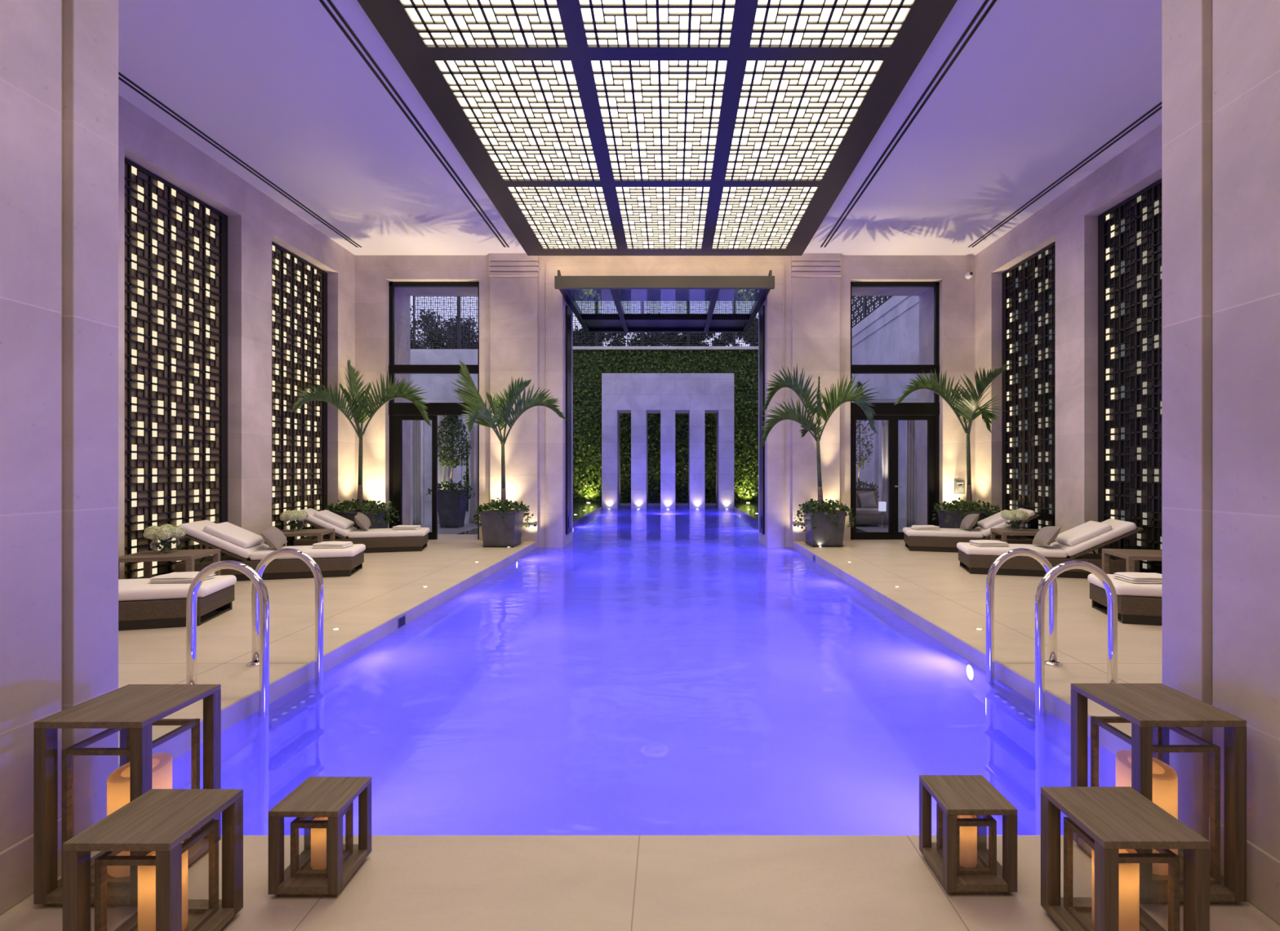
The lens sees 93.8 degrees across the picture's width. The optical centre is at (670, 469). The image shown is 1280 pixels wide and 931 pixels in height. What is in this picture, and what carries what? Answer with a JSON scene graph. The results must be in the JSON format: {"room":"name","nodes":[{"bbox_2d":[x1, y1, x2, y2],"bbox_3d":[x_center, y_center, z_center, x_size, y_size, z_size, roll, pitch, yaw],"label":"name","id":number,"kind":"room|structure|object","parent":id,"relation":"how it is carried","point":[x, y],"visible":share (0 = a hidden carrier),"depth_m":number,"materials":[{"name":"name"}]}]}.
{"room":"spa","nodes":[
{"label":"spa","id":0,"kind":"room"},
{"bbox_2d":[0,0,118,852],"bbox_3d":[-2.450,-0.530,-0.135,0.600,3.900,4.930,0,0,0],"label":"wall","id":1,"kind":"structure","parent":0,"point":[59,59],"depth_m":2.10,"materials":[{"name":"stone"}]},
{"bbox_2d":[0,817,61,914],"bbox_3d":[-2.143,1.321,-0.244,0.014,0.197,4.712,0,0,0],"label":"baseboard","id":2,"kind":"structure","parent":1,"relation":"attached to","point":[16,860],"depth_m":1.96,"materials":[{"name":"stone"}]},
{"bbox_2d":[118,94,355,578],"bbox_3d":[-6.565,-1.440,7.375,0.450,5.720,11.550,0,0,0],"label":"wall","id":3,"kind":"structure","parent":0,"point":[255,220],"depth_m":9.00,"materials":[{"name":"paint"}]},
{"bbox_2d":[124,157,227,578],"bbox_3d":[-6.585,-1.162,7.885,0.090,5.156,1.886,0,0,0],"label":"lattice screen","id":4,"kind":"object","parent":3,"relation":"attached to","point":[176,242],"visible":0.7,"depth_m":7.83,"materials":[{"name":"black"}]},
{"bbox_2d":[271,241,327,546],"bbox_3d":[-6.585,-1.162,10.445,0.090,5.156,1.886,0,0,0],"label":"lattice screen","id":5,"kind":"object","parent":3,"relation":"attached to","point":[299,287],"visible":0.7,"depth_m":10.48,"materials":[{"name":"black"}]},
{"bbox_2d":[118,541,537,788],"bbox_3d":[-2.664,1.572,7.135,0.012,0.296,9.610,0,0,0],"label":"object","id":6,"kind":"structure","parent":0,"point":[240,720],"depth_m":4.75,"materials":[{"name":"stone"}]},
{"bbox_2d":[178,555,539,788],"bbox_3d":[-2.645,1.750,7.115,0.050,0.060,9.570,0,0,0],"label":"trim","id":7,"kind":"structure","parent":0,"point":[240,754],"depth_m":4.93,"materials":[{"name":"paint"}]},
{"bbox_2d":[410,349,715,502],"bbox_3d":[-2.870,-1.840,26.500,20.500,6.920,0.400,0,0,0],"label":"wall","id":8,"kind":"structure","parent":0,"point":[436,385],"depth_m":26.30,"materials":[{"name":"stone"}]},
{"bbox_2d":[413,295,458,349],"bbox_3d":[-10.405,-6.780,26.500,2.030,2.950,0.080,0,0,0],"label":"fence panel","id":9,"kind":"object","parent":8,"relation":"on","point":[414,298],"visible":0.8,"depth_m":26.48,"materials":[{"name":"black metal"}]},
{"bbox_2d":[458,295,477,349],"bbox_3d":[-8.375,-6.780,26.500,2.030,2.950,0.080,0,0,0],"label":"fence panel","id":10,"kind":"object","parent":8,"relation":"on","point":[460,298],"visible":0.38,"depth_m":26.48,"materials":[{"name":"black metal"}]},
{"bbox_2d":[596,301,642,346],"bbox_3d":[-2.275,-6.780,26.500,2.030,2.950,0.080,0,0,0],"label":"fence panel","id":11,"kind":"object","parent":8,"relation":"on","point":[641,302],"visible":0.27,"depth_m":26.48,"materials":[{"name":"black metal"}]},
{"bbox_2d":[642,301,688,346],"bbox_3d":[-0.245,-6.780,26.500,2.030,2.950,0.080,0,0,0],"label":"fence panel","id":12,"kind":"object","parent":8,"relation":"on","point":[643,304],"visible":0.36,"depth_m":26.48,"materials":[{"name":"black metal"}]},
{"bbox_2d":[573,348,758,503],"bbox_3d":[-0.124,-1.894,26.116,11.070,7.023,0.642,0,0,0],"label":"ivy","id":13,"kind":"object","parent":8,"relation":"attached to","point":[588,366],"visible":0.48,"depth_m":26.20,"materials":[{"name":"green plant"}]},
{"bbox_2d":[573,346,758,350],"bbox_3d":[-0.120,-5.300,26.200,11.200,0.120,0.440,0,0,0],"label":"trim","id":14,"kind":"structure","parent":8,"relation":"on","point":[575,348],"depth_m":25.98,"materials":[{"name":"stone"}]},
{"bbox_2d":[688,301,734,346],"bbox_3d":[1.785,-6.780,26.500,2.030,2.950,0.080,0,0,0],"label":"fence panel","id":15,"kind":"object","parent":8,"relation":"on","point":[689,304],"visible":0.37,"depth_m":26.48,"materials":[{"name":"black metal"}]},
{"bbox_2d":[118,0,1161,255],"bbox_3d":[-0.120,-4.450,7.375,13.440,0.300,11.550,0,0,0],"label":"ceiling","id":16,"kind":"structure","parent":0,"point":[1039,86],"depth_m":7.37,"materials":[{"name":"white paint"}]},
{"bbox_2d":[118,71,361,247],"bbox_3d":[-6.020,-4.295,7.025,0.102,0.006,9.050,0,0,0],"label":"air slot","id":17,"kind":"object","parent":16,"relation":"attached to","point":[119,73],"visible":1,"depth_m":8.02,"materials":[{"name":"black metal"}]},
{"bbox_2d":[319,0,509,247],"bbox_3d":[-3.170,-4.295,7.025,0.102,0.006,9.050,0,0,0],"label":"air slot","id":18,"kind":"object","parent":16,"relation":"attached to","point":[322,2],"visible":1,"depth_m":6.99,"materials":[{"name":"black metal"}]},
{"bbox_2d":[356,0,957,255],"bbox_3d":[-0.120,-4.180,7.183,5.220,0.200,8.485,0,0,0],"label":"skylight","id":19,"kind":"object","parent":16,"relation":"attached to","point":[591,127],"visible":1,"depth_m":6.71,"materials":[{"name":"brown metal"}]},
{"bbox_2d":[820,0,996,247],"bbox_3d":[2.930,-4.295,7.025,0.102,0.006,9.050,0,0,0],"label":"air slot","id":20,"kind":"object","parent":16,"relation":"attached to","point":[993,2],"visible":1,"depth_m":6.99,"materials":[{"name":"black metal"}]},
{"bbox_2d":[968,102,1161,247],"bbox_3d":[5.780,-4.295,7.025,0.102,0.006,9.050,0,0,0],"label":"air slot","id":21,"kind":"object","parent":16,"relation":"attached to","point":[1160,103],"visible":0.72,"depth_m":8.51,"materials":[{"name":"black metal"}]},
{"bbox_2d":[0,502,1279,930],"bbox_3d":[-2.870,1.568,12.000,20.500,0.304,29.200,0,0,0],"label":"floor","id":22,"kind":"structure","parent":0,"point":[406,882],"depth_m":2.20,"materials":[{"name":"tile"}]},
{"bbox_2d":[33,684,221,906],"bbox_3d":[-1.882,1.117,2.100,0.350,0.607,0.340,0,0,0],"label":"lantern","id":23,"kind":"object","parent":22,"relation":"on","point":[131,709],"visible":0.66,"depth_m":1.98,"materials":[{"name":"brown wood"}]},
{"bbox_2d":[106,752,172,876],"bbox_3d":[-1.862,1.203,2.100,0.172,0.343,0.172,0,0,0],"label":"candle","id":24,"kind":"object","parent":23,"relation":"on","point":[118,781],"visible":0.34,"depth_m":2.04,"materials":[{"name":"wax"}]},
{"bbox_2d":[62,788,243,930],"bbox_3d":[-1.518,1.221,1.777,0.295,0.398,0.281,0,0,0],"label":"lantern","id":25,"kind":"object","parent":22,"relation":"on","point":[158,820],"visible":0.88,"depth_m":1.72,"materials":[{"name":"brown wood"}]},
{"bbox_2d":[137,840,187,930],"bbox_3d":[-1.508,1.253,1.777,0.114,0.243,0.114,0,0,0],"label":"candle","id":26,"kind":"object","parent":25,"relation":"on","point":[146,873],"visible":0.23,"depth_m":1.72,"materials":[{"name":"wax"}]},
{"bbox_2d":[118,548,220,579],"bbox_3d":[-5.840,1.195,6.950,0.780,0.450,0.640,0,0,-13],"label":"side table","id":27,"kind":"object","parent":22,"relation":"on","point":[147,557],"visible":0.48,"depth_m":6.82,"materials":[{"name":"brown wood"}]},
{"bbox_2d":[143,524,186,553],"bbox_3d":[-5.907,0.805,6.981,0.393,0.327,0.389,0,0,44],"label":"flower bowl","id":28,"kind":"object","parent":27,"relation":"on","point":[165,531],"visible":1,"depth_m":6.92,"materials":[{"name":"clear glass"}]},
{"bbox_2d":[118,574,236,630],"bbox_3d":[-5.334,1.049,5.507,2.076,0.742,0.700,0,0,-15],"label":"sun lounger","id":29,"kind":"object","parent":22,"relation":"on","point":[142,605],"visible":0.26,"depth_m":5.38,"materials":[{"name":"fabric"}]},
{"bbox_2d":[146,571,216,582],"bbox_3d":[-4.685,1.031,5.742,0.426,0.067,0.300,0,0,-3],"label":"folded towel","id":30,"kind":"object","parent":29,"relation":"on","point":[182,576],"visible":0.8,"depth_m":5.61,"materials":[{"name":"white fabric"}]},
{"bbox_2d":[186,547,324,835],"bbox_3d":[-2.804,1.621,4.075,0.577,2.098,0.714,0,0,0],"label":"pool ladder","id":31,"kind":"object","parent":22,"relation":"attached to","point":[260,594],"visible":0.82,"depth_m":3.87,"materials":[{"name":"silver metal"}]},
{"bbox_2d":[174,520,365,581],"bbox_3d":[-5.314,1.049,8.037,2.076,0.742,0.700,0,0,-15],"label":"sun lounger","id":32,"kind":"object","parent":22,"relation":"on","point":[241,544],"visible":0.81,"depth_m":7.77,"materials":[{"name":"white fabric"}]},
{"bbox_2d":[203,521,264,547],"bbox_3d":[-5.763,0.859,7.917,0.501,0.300,0.600,0,0,-15],"label":"cushion","id":33,"kind":"object","parent":32,"relation":"on","point":[233,535],"depth_m":7.72,"materials":[{"name":"white fabric"}]},
{"bbox_2d":[259,524,287,549],"bbox_3d":[-5.348,0.905,8.059,0.240,0.308,0.475,0,0,-23],"label":"throw pillow","id":34,"kind":"object","parent":32,"relation":"on","point":[272,535],"visible":1,"depth_m":7.92,"materials":[{"name":"beige fabric"}]},
{"bbox_2d":[264,528,334,546],"bbox_3d":[-5.840,1.195,9.450,0.780,0.450,0.640,0,0,-13],"label":"side table","id":35,"kind":"object","parent":22,"relation":"on","point":[303,532],"visible":0.38,"depth_m":9.31,"materials":[{"name":"brown wood"}]},
{"bbox_2d":[279,509,308,530],"bbox_3d":[-5.984,0.803,9.499,0.392,0.332,0.389,0,0,31],"label":"flower bowl","id":36,"kind":"object","parent":35,"relation":"on","point":[293,515],"visible":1,"depth_m":9.42,"materials":[{"name":"clear glass"}]},
{"bbox_2d":[268,776,371,896],"bbox_3d":[-1.215,1.274,2.087,0.230,0.293,0.226,0,0,0],"label":"lantern","id":37,"kind":"object","parent":22,"relation":"on","point":[332,797],"visible":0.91,"depth_m":2.02,"materials":[{"name":"brown wood"}]},
{"bbox_2d":[311,817,328,869],"bbox_3d":[-1.215,1.293,2.087,0.072,0.163,0.072,0,0,0],"label":"candle","id":38,"kind":"object","parent":37,"relation":"on","point":[318,835],"visible":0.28,"depth_m":2.05,"materials":[{"name":"wax"}]},
{"bbox_2d":[288,359,431,528],"bbox_3d":[-5.774,-0.344,11.032,2.233,3.527,1.581,0,0,-36],"label":"potted palm","id":39,"kind":"object","parent":22,"relation":"on","point":[379,517],"visible":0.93,"depth_m":11.09,"materials":[{"name":"plant"}]},
{"bbox_2d":[293,507,429,552],"bbox_3d":[-5.384,1.049,10.497,2.076,0.742,0.700,0,0,-15],"label":"sun lounger","id":40,"kind":"object","parent":22,"relation":"on","point":[375,540],"visible":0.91,"depth_m":10.26,"materials":[{"name":"white fabric"}]},
{"bbox_2d":[313,509,354,528],"bbox_3d":[-5.832,0.859,10.377,0.501,0.300,0.600,0,0,-15],"label":"cushion","id":41,"kind":"object","parent":40,"relation":"on","point":[326,517],"depth_m":10.12,"materials":[{"name":"white fabric"}]},
{"bbox_2d":[412,420,421,526],"bbox_3d":[-6.330,-0.034,14.905,0.220,2.900,0.126,0,0,0],"label":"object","id":42,"kind":"object","parent":22,"relation":"on","point":[416,424],"visible":0.86,"depth_m":14.89,"materials":[{"name":"fabric"}]},
{"bbox_2d":[421,398,469,523],"bbox_3d":[-5.695,-0.230,17.410,2.150,3.300,3.060,0,0,0],"label":"frame","id":43,"kind":"object","parent":22,"relation":"on","point":[428,400],"visible":0.12,"depth_m":15.90,"materials":[{"name":"metal"}]},
{"bbox_2d":[437,415,455,524],"bbox_3d":[-5.834,-0.134,15.505,0.539,3.100,0.126,0,0,0],"label":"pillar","id":44,"kind":"structure","parent":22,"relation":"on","point":[443,473],"depth_m":15.49,"materials":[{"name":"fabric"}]},
{"bbox_2d":[425,415,475,527],"bbox_3d":[-5.457,-0.116,14.917,1.070,3.028,1.074,0,0,0],"label":"potted tree","id":45,"kind":"object","parent":22,"relation":"on","point":[451,502],"visible":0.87,"depth_m":14.68,"materials":[{"name":"green plant"}]},
{"bbox_2d":[468,424,477,523],"bbox_3d":[-5.120,0.116,15.905,0.560,2.600,0.126,0,0,0],"label":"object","id":46,"kind":"object","parent":22,"relation":"on","point":[473,459],"visible":0.47,"depth_m":15.89,"materials":[{"name":"fabric"}]},
{"bbox_2d":[451,360,566,546],"bbox_3d":[-3.058,-0.298,11.268,2.035,3.436,1.172,0,0,-20],"label":"potted palm","id":47,"kind":"object","parent":22,"relation":"on","point":[503,526],"visible":1,"depth_m":11.04,"materials":[{"name":"plant"}]},
{"bbox_2d":[760,363,878,546],"bbox_3d":[2.740,-0.265,11.260,2.223,3.369,1.114,0,0,0],"label":"potted palm","id":48,"kind":"object","parent":22,"relation":"on","point":[824,526],"visible":1,"depth_m":11.13,"materials":[{"name":"plant"}]},
{"bbox_2d":[855,381,879,497],"bbox_3d":[5.089,-0.502,16.220,1.077,3.844,1.080,0,0,0],"label":"potted tree","id":49,"kind":"object","parent":22,"relation":"on","point":[859,487],"visible":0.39,"depth_m":16.12,"materials":[{"name":"green plant"}]},
{"bbox_2d":[856,490,886,524],"bbox_3d":[4.830,0.965,15.300,1.100,0.810,0.800,0,0,0],"label":"outdoor sofa","id":50,"kind":"object","parent":22,"relation":"on","point":[872,515],"visible":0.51,"depth_m":14.90,"materials":[{"name":"grey fabric"}]},
{"bbox_2d":[880,420,888,524],"bbox_3d":[5.630,0.041,15.505,0.401,2.750,0.126,0,0,0],"label":"curtain","id":51,"kind":"object","parent":22,"relation":"on","point":[884,424],"visible":0.41,"depth_m":15.51,"materials":[{"name":"fabric"}]},
{"bbox_2d":[852,398,919,523],"bbox_3d":[5.505,-0.230,17.410,2.150,3.300,3.060,0,0,0],"label":"frame","id":52,"kind":"object","parent":22,"relation":"on","point":[876,436],"visible":0.1,"depth_m":18.80,"materials":[{"name":"metal"}]},
{"bbox_2d":[906,420,915,526],"bbox_3d":[5.977,-0.034,14.905,0.246,2.900,0.126,0,0,0],"label":"curtain","id":53,"kind":"object","parent":22,"relation":"on","point":[910,424],"visible":0.85,"depth_m":14.90,"materials":[{"name":"fabric"}]},
{"bbox_2d":[893,364,1009,528],"bbox_3d":[5.136,-0.241,11.068,1.961,3.322,1.427,0,0,0],"label":"potted palm","id":54,"kind":"object","parent":22,"relation":"on","point":[966,406],"visible":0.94,"depth_m":11.03,"materials":[{"name":"plant"}]},
{"bbox_2d":[919,774,1017,893],"bbox_3d":[1.033,1.274,2.098,0.234,0.293,0.226,0,0,0],"label":"lantern","id":55,"kind":"object","parent":22,"relation":"on","point":[954,795],"visible":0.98,"depth_m":2.03,"materials":[{"name":"brown wood"}]},
{"bbox_2d":[956,814,977,866],"bbox_3d":[1.033,1.293,2.098,0.072,0.163,0.072,0,0,0],"label":"candle","id":56,"kind":"object","parent":55,"relation":"on","point":[967,834],"visible":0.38,"depth_m":2.07,"materials":[{"name":"wax"}]},
{"bbox_2d":[902,507,1039,552],"bbox_3d":[5.214,1.049,10.527,2.076,0.742,0.700,0,0,15],"label":"sun lounger","id":57,"kind":"object","parent":22,"relation":"on","point":[944,540],"visible":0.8,"depth_m":10.31,"materials":[{"name":"white fabric"}]},
{"bbox_2d":[977,509,1008,528],"bbox_3d":[5.662,0.859,10.407,0.501,0.300,0.600,0,0,15],"label":"cushion","id":58,"kind":"object","parent":57,"relation":"on","point":[995,521],"depth_m":10.19,"materials":[{"name":"white fabric"}]},
{"bbox_2d":[990,528,1056,542],"bbox_3d":[5.620,1.195,9.550,0.780,0.450,0.640,0,0,13],"label":"side table","id":59,"kind":"object","parent":22,"relation":"on","point":[1003,531],"visible":0.26,"depth_m":9.44,"materials":[{"name":"brown wood"}]},
{"bbox_2d":[1000,509,1029,530],"bbox_3d":[5.504,0.803,9.580,0.392,0.331,0.387,0,0,8],"label":"flower bowl","id":60,"kind":"object","parent":59,"relation":"on","point":[1012,515],"visible":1,"depth_m":9.50,"materials":[{"name":"clear glass"}]},
{"bbox_2d":[956,518,1143,578],"bbox_3d":[5.124,1.049,8.237,2.076,0.742,0.700,0,0,15],"label":"sun lounger","id":61,"kind":"object","parent":22,"relation":"on","point":[1076,543],"visible":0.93,"depth_m":7.95,"materials":[{"name":"white fabric"}]},
{"bbox_2d":[1031,525,1061,545],"bbox_3d":[5.143,0.905,8.201,0.241,0.308,0.474,0,0,7],"label":"throw pillow","id":62,"kind":"object","parent":61,"relation":"on","point":[1047,535],"visible":1,"depth_m":8.06,"materials":[{"name":"beige fabric"}]},
{"bbox_2d":[1054,520,1111,546],"bbox_3d":[5.572,0.859,8.117,0.501,0.300,0.600,0,0,15],"label":"cushion","id":63,"kind":"object","parent":61,"relation":"on","point":[1090,531],"depth_m":7.90,"materials":[{"name":"white fabric"}]},
{"bbox_2d":[985,547,1117,835],"bbox_3d":[2.563,1.621,4.075,0.577,2.098,0.714,0,0,0],"label":"pool ladder","id":64,"kind":"object","parent":22,"relation":"attached to","point":[1031,802],"visible":0.85,"depth_m":3.94,"materials":[{"name":"silver metal"}]},
{"bbox_2d":[1087,573,1161,625],"bbox_3d":[5.214,1.049,5.597,2.076,0.742,0.700,0,0,15],"label":"sun lounger","id":65,"kind":"object","parent":22,"relation":"on","point":[1138,603],"visible":0.37,"depth_m":5.51,"materials":[{"name":"white fabric"}]},
{"bbox_2d":[1111,572,1161,583],"bbox_3d":[4.534,1.031,5.719,0.426,0.067,0.300,0,0,3],"label":"folded towel","id":66,"kind":"object","parent":65,"relation":"on","point":[1133,577],"visible":0.85,"depth_m":5.64,"materials":[{"name":"white fabric"}]},
{"bbox_2d":[1040,786,1209,930],"bbox_3d":[1.335,1.220,1.785,0.290,0.400,0.285,0,0,0],"label":"lantern","id":67,"kind":"object","parent":22,"relation":"on","point":[1108,819],"visible":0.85,"depth_m":1.73,"materials":[{"name":"brown wood"}]},
{"bbox_2d":[1091,848,1139,930],"bbox_3d":[1.325,1.253,1.785,0.114,0.243,0.114,0,0,0],"label":"candle","id":68,"kind":"object","parent":67,"relation":"on","point":[1128,873],"visible":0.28,"depth_m":1.73,"materials":[{"name":"wax"}]},
{"bbox_2d":[1102,548,1161,573],"bbox_3d":[5.620,1.195,6.980,0.780,0.450,0.640,0,0,13],"label":"side table","id":69,"kind":"object","parent":22,"relation":"on","point":[1131,555],"visible":0.29,"depth_m":6.95,"materials":[{"name":"brown wood"}]},
{"bbox_2d":[1071,683,1246,903],"bbox_3d":[1.695,1.117,2.110,0.345,0.607,0.340,0,0,0],"label":"lantern","id":70,"kind":"object","parent":22,"relation":"on","point":[1152,709],"visible":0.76,"depth_m":1.99,"materials":[{"name":"brown wood"}]},
{"bbox_2d":[1115,749,1177,875],"bbox_3d":[1.675,1.201,2.110,0.172,0.348,0.172,0,0,0],"label":"candle","id":71,"kind":"object","parent":70,"relation":"on","point":[1165,778],"visible":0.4,"depth_m":2.04,"materials":[{"name":"wax"}]},
{"bbox_2d":[200,502,1090,835],"bbox_3d":[-0.120,2.245,14.190,5.600,1.550,24.220,0,0,0],"label":"swimming pool","id":72,"kind":"structure","parent":0,"point":[513,715],"depth_m":6.32,"materials":[{"name":"liquid"}]},
{"bbox_2d":[640,742,668,757],"bbox_3d":[-0.160,2.763,5.900,0.280,0.014,0.280,0,0,0],"label":"floor drain","id":73,"kind":"object","parent":72,"relation":"on","point":[655,749],"visible":1,"depth_m":5.87,"materials":[{"name":"white plastic"}]},
{"bbox_2d":[601,373,733,540],"bbox_3d":[-0.120,-0.510,24.225,5.200,6.560,1.450,0,0,0],"label":"wall","id":74,"kind":"structure","parent":72,"relation":"on","point":[638,394],"depth_m":23.50,"materials":[{"name":"stone"}]},
{"bbox_2d":[355,255,975,607],"bbox_3d":[-0.120,-1.605,12.585,13.440,8.750,1.170,0,0,0],"label":"wall","id":75,"kind":"structure","parent":0,"point":[374,274],"depth_m":12.00,"materials":[{"name":"stone"}]},
{"bbox_2d":[388,282,479,539],"bbox_3d":[-4.790,-1.195,12.185,1.880,5.230,0.110,0,0,0],"label":"door frame","id":76,"kind":"structure","parent":75,"relation":"in","point":[394,408],"depth_m":12.15,"materials":[{"name":"black metal"}]},
{"bbox_2d":[392,415,437,538],"bbox_3d":[-5.210,0.155,12.185,0.890,2.520,0.070,0,0,0],"label":"door","id":77,"kind":"structure","parent":76,"relation":"attached to","point":[397,420],"depth_m":12.15,"materials":[{"name":"black metal"}]},
{"bbox_2d":[488,253,538,540],"bbox_3d":[-3.135,-1.440,11.945,0.980,5.720,0.110,0,0,0],"label":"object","id":78,"kind":"structure","parent":75,"relation":"attached to","point":[513,277],"depth_m":11.92,"materials":[{"name":"stone"}]},
{"bbox_2d":[565,305,571,533],"bbox_3d":[-2.127,-1.020,12.490,0.045,4.680,0.500,0,0,0],"label":"door track","id":79,"kind":"object","parent":75,"relation":"attached to","point":[568,313],"visible":1,"depth_m":12.38,"materials":[{"name":"black metal"}]},
{"bbox_2d":[554,270,774,333],"bbox_3d":[-0.120,-3.585,13.095,4.140,0.350,3.710,0,0,0],"label":"canopy","id":80,"kind":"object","parent":75,"relation":"in","point":[620,322],"depth_m":12.46,"materials":[{"name":"metal"}]},
{"bbox_2d":[545,262,784,565],"bbox_3d":[-0.120,-1.110,11.975,4.780,6.060,0.050,0,0,0],"label":"doorway surround","id":81,"kind":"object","parent":75,"relation":"attached to","point":[775,296],"depth_m":11.95,"materials":[{"name":"stone"}]},
{"bbox_2d":[759,305,764,533],"bbox_3d":[1.887,-1.020,12.490,0.045,4.680,0.500,0,0,0],"label":"door track","id":82,"kind":"object","parent":75,"relation":"attached to","point":[762,311],"visible":1,"depth_m":12.38,"materials":[{"name":"black metal"}]},
{"bbox_2d":[791,253,841,540],"bbox_3d":[2.895,-1.440,11.945,0.980,5.720,0.110,0,0,0],"label":"trim","id":83,"kind":"structure","parent":75,"relation":"attached to","point":[815,280],"depth_m":11.92,"materials":[{"name":"stone"}]},
{"bbox_2d":[850,282,939,539],"bbox_3d":[4.525,-1.195,12.185,1.850,5.230,0.110,0,0,0],"label":"door frame","id":84,"kind":"structure","parent":75,"relation":"in","point":[881,408],"depth_m":12.15,"materials":[{"name":"black metal"}]},
{"bbox_2d":[852,415,893,538],"bbox_3d":[4.099,0.155,12.185,0.848,2.520,0.070,0,0,0],"label":"door","id":85,"kind":"structure","parent":84,"relation":"attached to","point":[890,534],"depth_m":12.15,"materials":[{"name":"black metal"}]},
{"bbox_2d":[893,415,935,538],"bbox_3d":[4.951,0.155,12.152,0.848,2.520,0.135,0,0,0],"label":"door","id":86,"kind":"structure","parent":84,"relation":"attached to","point":[931,420],"depth_m":12.15,"materials":[{"name":"black metal"}]},
{"bbox_2d":[791,555,1115,786],"bbox_3d":[2.405,1.750,7.115,0.050,0.060,9.570,0,0,0],"label":"trim","id":87,"kind":"structure","parent":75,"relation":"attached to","point":[1062,754],"depth_m":5.04,"materials":[{"name":"paint"}]},
{"bbox_2d":[852,295,919,521],"bbox_3d":[7.010,-1.940,19.725,0.540,6.720,13.150,0,0,0],"label":"wall","id":88,"kind":"structure","parent":0,"point":[889,335],"depth_m":18.51,"materials":[{"name":"stone"}]},
{"bbox_2d":[852,295,864,327],"bbox_3d":[7.030,-6.780,22.675,0.080,2.950,2.030,0,0,0],"label":"fence panel","id":89,"kind":"object","parent":88,"relation":"on","point":[859,298],"visible":0.22,"depth_m":22.43,"materials":[{"name":"black metal"}]},
{"bbox_2d":[864,295,884,318],"bbox_3d":[7.030,-6.780,20.645,0.080,2.950,2.030,0,0,0],"label":"fence panel","id":90,"kind":"object","parent":88,"relation":"on","point":[867,308],"visible":0.12,"depth_m":20.94,"materials":[{"name":"black metal"}]},
{"bbox_2d":[975,124,1161,553],"bbox_3d":[6.325,-1.440,7.375,0.450,5.720,11.550,0,0,0],"label":"wall","id":91,"kind":"structure","parent":0,"point":[1070,220],"depth_m":9.13,"materials":[{"name":"paint"}]},
{"bbox_2d":[1001,241,1055,545],"bbox_3d":[6.345,-1.162,10.445,0.090,5.156,1.886,0,0,0],"label":"lattice screen","id":92,"kind":"object","parent":91,"relation":"attached to","point":[1028,286],"visible":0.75,"depth_m":10.59,"materials":[{"name":"black"}]},
{"bbox_2d":[1097,178,1161,573],"bbox_3d":[6.345,-1.162,7.885,0.090,5.156,1.886,0,0,0],"label":"lattice screen","id":93,"kind":"object","parent":91,"relation":"attached to","point":[1130,232],"visible":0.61,"depth_m":8.21,"materials":[{"name":"black metal"}]},
{"bbox_2d":[1161,0,1279,859],"bbox_3d":[2.210,-0.530,-0.135,0.600,3.900,4.930,0,0,0],"label":"wall","id":94,"kind":"structure","parent":0,"point":[1220,59],"depth_m":2.08,"materials":[{"name":"stone"}]},
{"bbox_2d":[791,541,1131,785],"bbox_3d":[2.424,1.572,7.135,0.012,0.296,9.610,0,0,0],"label":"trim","id":95,"kind":"structure","parent":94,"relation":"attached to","point":[948,649],"depth_m":4.92,"materials":[{"name":"stone"}]},
{"bbox_2d":[1208,817,1279,924],"bbox_3d":[1.903,1.321,-0.244,0.014,0.197,4.712,0,0,0],"label":"baseboard","id":96,"kind":"structure","parent":94,"relation":"attached to","point":[1263,868],"depth_m":1.92,"materials":[{"name":"stone"}]},
{"label":"outside","id":97,"kind":"structure","parent":0,"visible":0},
{"bbox_2d":[414,308,476,348],"bbox_3d":[-10.481,-3.129,29.545,4.273,9.106,3.168,0,0,-29],"label":"leafy tree","id":98,"kind":"object","parent":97,"point":[421,309],"visible":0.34,"depth_m":28.95,"materials":[{"name":"green plant"}]},
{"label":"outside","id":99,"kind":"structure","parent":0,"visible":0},
{"bbox_2d":[573,312,608,346],"bbox_3d":[-5.059,-3.113,29.211,4.507,9.074,3.062,0,0,0],"label":"leafy tree","id":100,"kind":"object","parent":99,"point":[580,329],"visible":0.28,"depth_m":28.66,"materials":[{"name":"green plant"}]},
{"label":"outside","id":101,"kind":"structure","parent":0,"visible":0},
{"bbox_2d":[604,311,673,346],"bbox_3d":[-1.434,-3.167,29.536,3.192,9.182,3.703,0,0,45],"label":"leafy tree","id":102,"kind":"object","parent":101,"point":[659,335],"visible":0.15,"depth_m":28.80,"materials":[{"name":"green plant"}]},
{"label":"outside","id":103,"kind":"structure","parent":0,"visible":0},
{"bbox_2d":[664,332,729,346],"bbox_3d":[1.299,-3.014,29.438,3.369,8.876,2.829,0,0,-3],"label":"leafy tree","id":104,"kind":"object","parent":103,"point":[672,335],"visible":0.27,"depth_m":28.87,"materials":[{"name":"green plant"}]},
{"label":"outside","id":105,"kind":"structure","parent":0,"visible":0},
{"bbox_2d":[720,315,758,346],"bbox_3d":[4.065,-3.168,29.717,2.412,9.184,3.477,0,0,-44],"label":"leafy tree","id":106,"kind":"object","parent":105,"point":[753,321],"visible":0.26,"depth_m":30.02,"materials":[{"name":"green plant"}]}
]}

